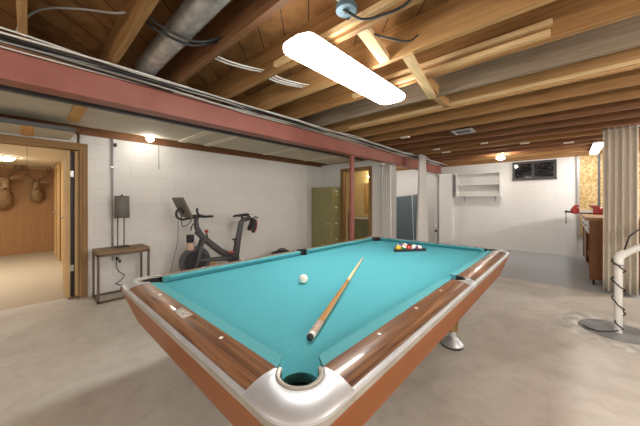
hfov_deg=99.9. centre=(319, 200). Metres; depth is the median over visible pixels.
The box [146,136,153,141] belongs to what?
bulb
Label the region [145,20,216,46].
electrical cable
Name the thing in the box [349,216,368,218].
countertop
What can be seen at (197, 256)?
exercise bike
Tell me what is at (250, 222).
shoe
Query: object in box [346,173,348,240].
bathroom door
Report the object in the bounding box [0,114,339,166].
trim
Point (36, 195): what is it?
head
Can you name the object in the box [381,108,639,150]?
joist
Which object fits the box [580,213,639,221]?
countertop
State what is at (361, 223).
bathroom vanity
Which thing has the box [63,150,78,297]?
bifold door
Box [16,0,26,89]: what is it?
joist
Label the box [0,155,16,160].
ceiling light
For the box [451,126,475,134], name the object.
ceiling vent
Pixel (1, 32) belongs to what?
electrical cable
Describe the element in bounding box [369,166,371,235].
trim
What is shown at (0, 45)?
electrical cable
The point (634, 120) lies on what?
joist
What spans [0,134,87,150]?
trim
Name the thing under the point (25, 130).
batten
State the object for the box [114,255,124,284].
wall outlet
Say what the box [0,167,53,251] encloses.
wall
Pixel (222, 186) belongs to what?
wall
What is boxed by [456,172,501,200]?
wall shelf
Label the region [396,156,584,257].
wall
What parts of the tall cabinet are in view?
drawer, drawer, drawer, drawer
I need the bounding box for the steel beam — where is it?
[0,44,441,173]
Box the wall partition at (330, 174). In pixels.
[321,160,383,236]
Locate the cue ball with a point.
(303, 278)
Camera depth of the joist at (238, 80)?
2.19 m
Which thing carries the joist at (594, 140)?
attached to the ceiling at (80, 31)
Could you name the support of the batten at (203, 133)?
attached to the ceiling panel at (14, 101)
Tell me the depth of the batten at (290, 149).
4.93 m
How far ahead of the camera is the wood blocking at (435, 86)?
2.62 m
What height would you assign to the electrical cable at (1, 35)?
0.028 m
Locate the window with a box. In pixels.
[512,159,556,180]
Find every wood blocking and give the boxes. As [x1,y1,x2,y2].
[358,27,389,63]
[403,52,435,99]
[418,78,438,93]
[433,95,449,107]
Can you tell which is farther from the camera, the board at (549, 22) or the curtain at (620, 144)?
the curtain at (620, 144)
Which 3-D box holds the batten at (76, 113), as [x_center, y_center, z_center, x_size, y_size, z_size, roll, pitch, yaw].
[-2.580,-0.914,2.845,0.750,0.012,0.100,0,0,43]
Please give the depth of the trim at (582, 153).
6.82 m
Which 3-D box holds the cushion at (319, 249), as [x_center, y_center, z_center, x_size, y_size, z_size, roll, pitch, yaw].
[0.281,0.495,3.062,0.050,0.037,1.171,0,0,43]
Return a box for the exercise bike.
[172,197,257,270]
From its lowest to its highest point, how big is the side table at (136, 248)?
0.645 m
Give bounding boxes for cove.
[0,165,53,169]
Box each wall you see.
[0,132,320,295]
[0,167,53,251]
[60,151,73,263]
[346,163,395,240]
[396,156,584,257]
[439,174,453,243]
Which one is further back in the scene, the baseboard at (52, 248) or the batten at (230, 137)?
the baseboard at (52, 248)
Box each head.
[0,165,24,208]
[21,166,50,201]
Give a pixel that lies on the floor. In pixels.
(71, 361)
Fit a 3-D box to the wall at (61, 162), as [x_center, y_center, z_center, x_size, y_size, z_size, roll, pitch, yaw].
[-5.012,0.180,5.320,4.820,2.200,0.085,0,0,43]
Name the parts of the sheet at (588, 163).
osb edge strip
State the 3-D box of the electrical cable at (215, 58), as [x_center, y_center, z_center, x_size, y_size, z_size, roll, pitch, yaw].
[-0.680,-1.117,2.208,0.440,0.037,0.024,0,0,-40]
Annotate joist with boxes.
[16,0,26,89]
[78,0,158,102]
[122,0,291,113]
[161,0,423,121]
[190,0,555,128]
[219,0,639,134]
[248,15,639,138]
[277,46,639,143]
[292,68,639,145]
[316,85,639,150]
[326,98,639,152]
[344,124,639,162]
[355,116,639,158]
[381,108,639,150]
[396,143,639,167]
[425,129,639,156]
[427,135,639,159]
[431,139,639,162]
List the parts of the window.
pane, sill, pane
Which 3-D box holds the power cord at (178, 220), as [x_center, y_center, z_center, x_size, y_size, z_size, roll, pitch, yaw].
[-2.261,0.780,4.165,0.189,0.963,0.043,0,0,12]
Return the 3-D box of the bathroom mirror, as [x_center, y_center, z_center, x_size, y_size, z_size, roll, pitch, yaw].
[1.395,-0.070,6.811,0.620,0.800,0.030,0,0,43]
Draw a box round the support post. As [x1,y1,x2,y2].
[346,154,357,239]
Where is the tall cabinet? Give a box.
[312,187,339,246]
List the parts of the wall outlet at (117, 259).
plate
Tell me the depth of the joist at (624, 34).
2.28 m
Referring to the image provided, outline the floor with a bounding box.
[0,250,639,425]
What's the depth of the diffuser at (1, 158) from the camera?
5.01 m
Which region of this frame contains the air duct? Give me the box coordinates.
[135,0,229,75]
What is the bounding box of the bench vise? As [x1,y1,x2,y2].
[565,205,602,222]
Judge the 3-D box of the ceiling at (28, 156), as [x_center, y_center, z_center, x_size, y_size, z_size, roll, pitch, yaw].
[-6.014,-0.855,4.303,4.920,0.050,3.000,0,0,43]
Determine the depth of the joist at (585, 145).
6.07 m
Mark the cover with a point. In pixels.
(628, 341)
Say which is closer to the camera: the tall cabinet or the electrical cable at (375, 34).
the electrical cable at (375, 34)
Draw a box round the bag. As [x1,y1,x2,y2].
[271,248,288,254]
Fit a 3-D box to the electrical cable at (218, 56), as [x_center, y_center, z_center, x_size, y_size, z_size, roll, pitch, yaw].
[-0.651,-1.117,2.181,0.440,0.037,0.024,0,0,-40]
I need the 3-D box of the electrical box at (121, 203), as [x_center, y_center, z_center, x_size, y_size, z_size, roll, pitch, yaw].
[-2.749,0.270,3.733,0.176,0.730,0.176,0,0,43]
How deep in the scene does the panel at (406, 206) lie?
8.59 m
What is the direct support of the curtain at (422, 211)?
hanging from the joist at (593, 131)
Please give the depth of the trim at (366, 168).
6.22 m
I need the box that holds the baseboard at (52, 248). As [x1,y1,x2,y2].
[0,247,53,255]
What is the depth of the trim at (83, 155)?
3.57 m
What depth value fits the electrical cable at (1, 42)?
2.24 m
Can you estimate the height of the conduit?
1.720 m
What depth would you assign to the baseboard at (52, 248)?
6.54 m
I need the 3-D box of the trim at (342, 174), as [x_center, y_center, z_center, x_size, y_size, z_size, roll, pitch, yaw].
[0.573,0.250,6.589,0.090,2.060,0.120,0,0,43]
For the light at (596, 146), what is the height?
0.070 m
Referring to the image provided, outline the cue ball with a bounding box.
[299,274,307,282]
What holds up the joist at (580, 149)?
attached to the ceiling at (80, 31)
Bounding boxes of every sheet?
[577,155,597,235]
[598,151,639,214]
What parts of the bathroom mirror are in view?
glass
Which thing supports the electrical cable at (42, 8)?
attached to the joist at (21, 5)
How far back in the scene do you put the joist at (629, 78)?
3.05 m
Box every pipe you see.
[426,174,437,242]
[613,244,639,333]
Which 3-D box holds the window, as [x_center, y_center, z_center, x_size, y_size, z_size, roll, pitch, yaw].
[5.291,-0.755,6.661,0.880,0.470,0.070,0,0,43]
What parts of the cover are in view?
lid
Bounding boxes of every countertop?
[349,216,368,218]
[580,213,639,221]
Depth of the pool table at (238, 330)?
1.16 m
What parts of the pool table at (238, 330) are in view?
trim, edge trim, rail, rail, rail, rail, edge trim, trim, rail, leg, rail, edge trim, trim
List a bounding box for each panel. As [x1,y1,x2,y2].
[0,85,363,163]
[0,117,75,139]
[396,194,416,239]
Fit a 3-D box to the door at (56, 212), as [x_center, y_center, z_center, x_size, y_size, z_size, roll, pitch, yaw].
[-5.950,0.245,6.051,1.030,2.070,0.078,0,0,43]
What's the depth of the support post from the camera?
4.83 m
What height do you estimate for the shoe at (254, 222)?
0.257 m
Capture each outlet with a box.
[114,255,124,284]
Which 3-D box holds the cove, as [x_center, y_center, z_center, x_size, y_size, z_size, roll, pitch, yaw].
[-7.753,-0.807,5.880,0.025,0.045,2.770,0,0,43]
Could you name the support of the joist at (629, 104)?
attached to the ceiling at (80, 31)
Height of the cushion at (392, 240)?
0.037 m
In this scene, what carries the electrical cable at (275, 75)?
attached to the joist at (238, 80)
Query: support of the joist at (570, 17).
attached to the ceiling at (80, 31)
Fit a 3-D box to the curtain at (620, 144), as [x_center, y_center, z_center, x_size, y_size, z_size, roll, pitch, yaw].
[4.216,0.120,3.621,0.590,2.280,0.127,0,0,43]
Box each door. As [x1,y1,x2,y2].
[52,164,59,260]
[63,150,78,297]
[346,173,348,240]
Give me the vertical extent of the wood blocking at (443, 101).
0.080 m
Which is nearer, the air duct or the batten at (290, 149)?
the air duct
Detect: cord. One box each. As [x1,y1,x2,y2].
[170,220,178,272]
[583,228,639,331]
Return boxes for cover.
[555,311,639,352]
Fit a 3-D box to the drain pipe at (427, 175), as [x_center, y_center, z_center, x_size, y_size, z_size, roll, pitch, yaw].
[3.355,0.218,8.289,0.591,2.124,0.160,0,0,43]
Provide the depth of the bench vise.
4.20 m
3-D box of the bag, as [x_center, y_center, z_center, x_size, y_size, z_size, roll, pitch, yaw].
[-0.828,1.132,5.676,0.250,0.286,0.432,0,0,43]
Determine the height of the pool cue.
0.030 m
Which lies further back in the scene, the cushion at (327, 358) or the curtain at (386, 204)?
the curtain at (386, 204)
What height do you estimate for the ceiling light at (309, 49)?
0.120 m
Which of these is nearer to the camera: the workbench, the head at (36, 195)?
the workbench
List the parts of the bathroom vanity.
cabinet door, cabinet door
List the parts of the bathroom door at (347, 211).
door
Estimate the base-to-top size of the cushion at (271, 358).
0.037 m
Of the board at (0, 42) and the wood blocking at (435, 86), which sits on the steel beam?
the board at (0, 42)
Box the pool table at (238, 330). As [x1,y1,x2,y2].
[120,236,509,425]
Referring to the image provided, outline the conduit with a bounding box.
[110,139,116,260]
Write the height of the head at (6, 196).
1.287 m
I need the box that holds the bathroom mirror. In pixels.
[364,183,368,213]
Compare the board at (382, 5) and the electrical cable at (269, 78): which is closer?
the board at (382, 5)
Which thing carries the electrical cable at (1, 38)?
attached to the electrical cable at (16, 38)
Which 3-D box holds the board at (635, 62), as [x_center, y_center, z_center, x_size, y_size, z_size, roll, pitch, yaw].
[1.985,-1.097,2.604,4.200,0.035,0.039,0,0,43]
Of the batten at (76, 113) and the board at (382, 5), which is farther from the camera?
the batten at (76, 113)
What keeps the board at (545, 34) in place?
attached to the joist at (570, 17)
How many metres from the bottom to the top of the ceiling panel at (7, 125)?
0.049 m
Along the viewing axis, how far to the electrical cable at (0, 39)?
2.62 m
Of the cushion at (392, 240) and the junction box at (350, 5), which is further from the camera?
the cushion at (392, 240)
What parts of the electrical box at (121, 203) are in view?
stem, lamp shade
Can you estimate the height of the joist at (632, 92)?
0.240 m
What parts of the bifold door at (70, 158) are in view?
door panel, door panel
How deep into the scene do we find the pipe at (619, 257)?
2.58 m
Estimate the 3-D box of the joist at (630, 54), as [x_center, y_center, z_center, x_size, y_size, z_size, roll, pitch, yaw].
[1.460,-1.185,3.142,7.300,0.240,0.042,0,0,43]
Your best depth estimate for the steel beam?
2.50 m
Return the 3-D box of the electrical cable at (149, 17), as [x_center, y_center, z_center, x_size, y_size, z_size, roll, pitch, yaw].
[-0.877,-1.097,1.741,0.459,0.099,0.042,0,0,-33]
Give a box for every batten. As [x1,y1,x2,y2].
[20,125,33,135]
[66,105,86,122]
[178,131,212,142]
[203,136,238,146]
[262,148,297,154]
[304,156,338,160]
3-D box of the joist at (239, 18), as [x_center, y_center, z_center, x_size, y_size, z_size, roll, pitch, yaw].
[-0.145,-1.185,1.395,7.300,0.240,0.042,0,0,43]
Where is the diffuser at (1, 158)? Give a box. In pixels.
[0,157,14,160]
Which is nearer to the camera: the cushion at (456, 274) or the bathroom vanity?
the cushion at (456, 274)
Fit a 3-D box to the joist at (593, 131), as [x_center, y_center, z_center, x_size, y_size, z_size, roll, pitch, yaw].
[3.386,-1.185,5.238,7.300,0.240,0.042,0,0,43]
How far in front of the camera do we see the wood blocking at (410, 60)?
2.22 m
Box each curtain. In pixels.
[379,164,395,237]
[416,154,428,241]
[601,124,639,295]
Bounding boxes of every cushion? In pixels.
[151,282,282,367]
[162,251,300,281]
[306,238,371,252]
[318,278,450,366]
[381,238,483,251]
[449,251,491,278]
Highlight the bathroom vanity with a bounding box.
[349,216,368,239]
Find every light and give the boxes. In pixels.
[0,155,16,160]
[283,32,404,104]
[589,141,602,153]
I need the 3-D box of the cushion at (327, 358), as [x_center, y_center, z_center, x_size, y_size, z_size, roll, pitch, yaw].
[0.387,0.495,1.227,0.050,0.037,1.171,0,0,43]
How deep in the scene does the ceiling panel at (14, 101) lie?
3.19 m
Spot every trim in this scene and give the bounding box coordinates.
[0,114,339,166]
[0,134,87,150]
[79,150,87,297]
[340,169,345,241]
[343,166,368,171]
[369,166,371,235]
[396,146,639,170]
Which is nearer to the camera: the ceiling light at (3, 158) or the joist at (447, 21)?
the joist at (447, 21)
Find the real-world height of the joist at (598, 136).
0.240 m
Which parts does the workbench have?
door, panel, drawer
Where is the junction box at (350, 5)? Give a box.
[336,0,356,17]
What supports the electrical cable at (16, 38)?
attached to the joist at (127, 26)
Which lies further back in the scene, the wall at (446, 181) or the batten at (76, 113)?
the wall at (446, 181)
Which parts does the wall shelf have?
panel, panel, panel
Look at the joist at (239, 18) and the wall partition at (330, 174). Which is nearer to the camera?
the joist at (239, 18)
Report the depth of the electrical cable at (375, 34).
1.79 m
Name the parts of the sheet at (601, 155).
osb seam strip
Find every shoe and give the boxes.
[247,220,251,230]
[251,219,256,232]
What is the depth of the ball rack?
2.73 m
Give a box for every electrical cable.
[0,26,439,162]
[0,31,447,165]
[0,34,445,165]
[0,37,443,165]
[0,39,437,164]
[0,40,441,165]
[0,45,437,165]
[1,42,439,165]
[15,7,125,33]
[16,38,443,164]
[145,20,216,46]
[148,16,220,42]
[215,58,260,71]
[218,56,263,70]
[269,78,302,87]
[271,77,305,86]
[275,75,308,85]
[342,0,410,20]
[347,17,417,41]
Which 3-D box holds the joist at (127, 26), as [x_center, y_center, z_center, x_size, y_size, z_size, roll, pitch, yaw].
[-0.466,-1.185,1.045,7.300,0.240,0.042,0,0,43]
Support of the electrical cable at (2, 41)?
attached to the joist at (594, 140)
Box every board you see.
[0,42,431,163]
[273,0,402,67]
[349,59,639,128]
[352,18,552,91]
[352,29,550,97]
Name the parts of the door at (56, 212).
door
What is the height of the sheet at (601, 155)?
1.800 m
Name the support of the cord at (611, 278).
attached to the pipe at (619, 257)
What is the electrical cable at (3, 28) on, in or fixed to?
attached to the joist at (593, 131)
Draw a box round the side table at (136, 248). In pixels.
[92,244,149,303]
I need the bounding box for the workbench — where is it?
[580,213,639,285]
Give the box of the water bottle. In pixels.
[186,242,193,250]
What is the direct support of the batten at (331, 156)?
attached to the ceiling panel at (14, 101)
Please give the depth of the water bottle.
4.10 m
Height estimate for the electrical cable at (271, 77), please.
0.037 m
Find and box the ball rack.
[394,244,425,251]
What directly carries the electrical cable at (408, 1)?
attached to the junction box at (350, 5)
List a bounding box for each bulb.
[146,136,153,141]
[496,155,504,159]
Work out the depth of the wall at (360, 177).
7.09 m
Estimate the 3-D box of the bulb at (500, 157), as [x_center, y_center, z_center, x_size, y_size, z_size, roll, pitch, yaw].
[4.174,-1.011,6.214,0.176,0.102,0.176,0,0,43]
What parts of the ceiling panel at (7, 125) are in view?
edge trim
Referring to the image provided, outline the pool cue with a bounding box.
[307,257,363,340]
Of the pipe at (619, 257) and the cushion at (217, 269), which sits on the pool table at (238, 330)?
the cushion at (217, 269)
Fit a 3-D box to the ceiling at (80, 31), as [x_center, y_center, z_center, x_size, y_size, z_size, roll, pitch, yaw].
[1.253,-1.343,2.990,7.600,0.075,11.100,0,0,43]
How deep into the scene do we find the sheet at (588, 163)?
6.02 m
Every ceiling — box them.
[0,0,556,122]
[0,136,77,168]

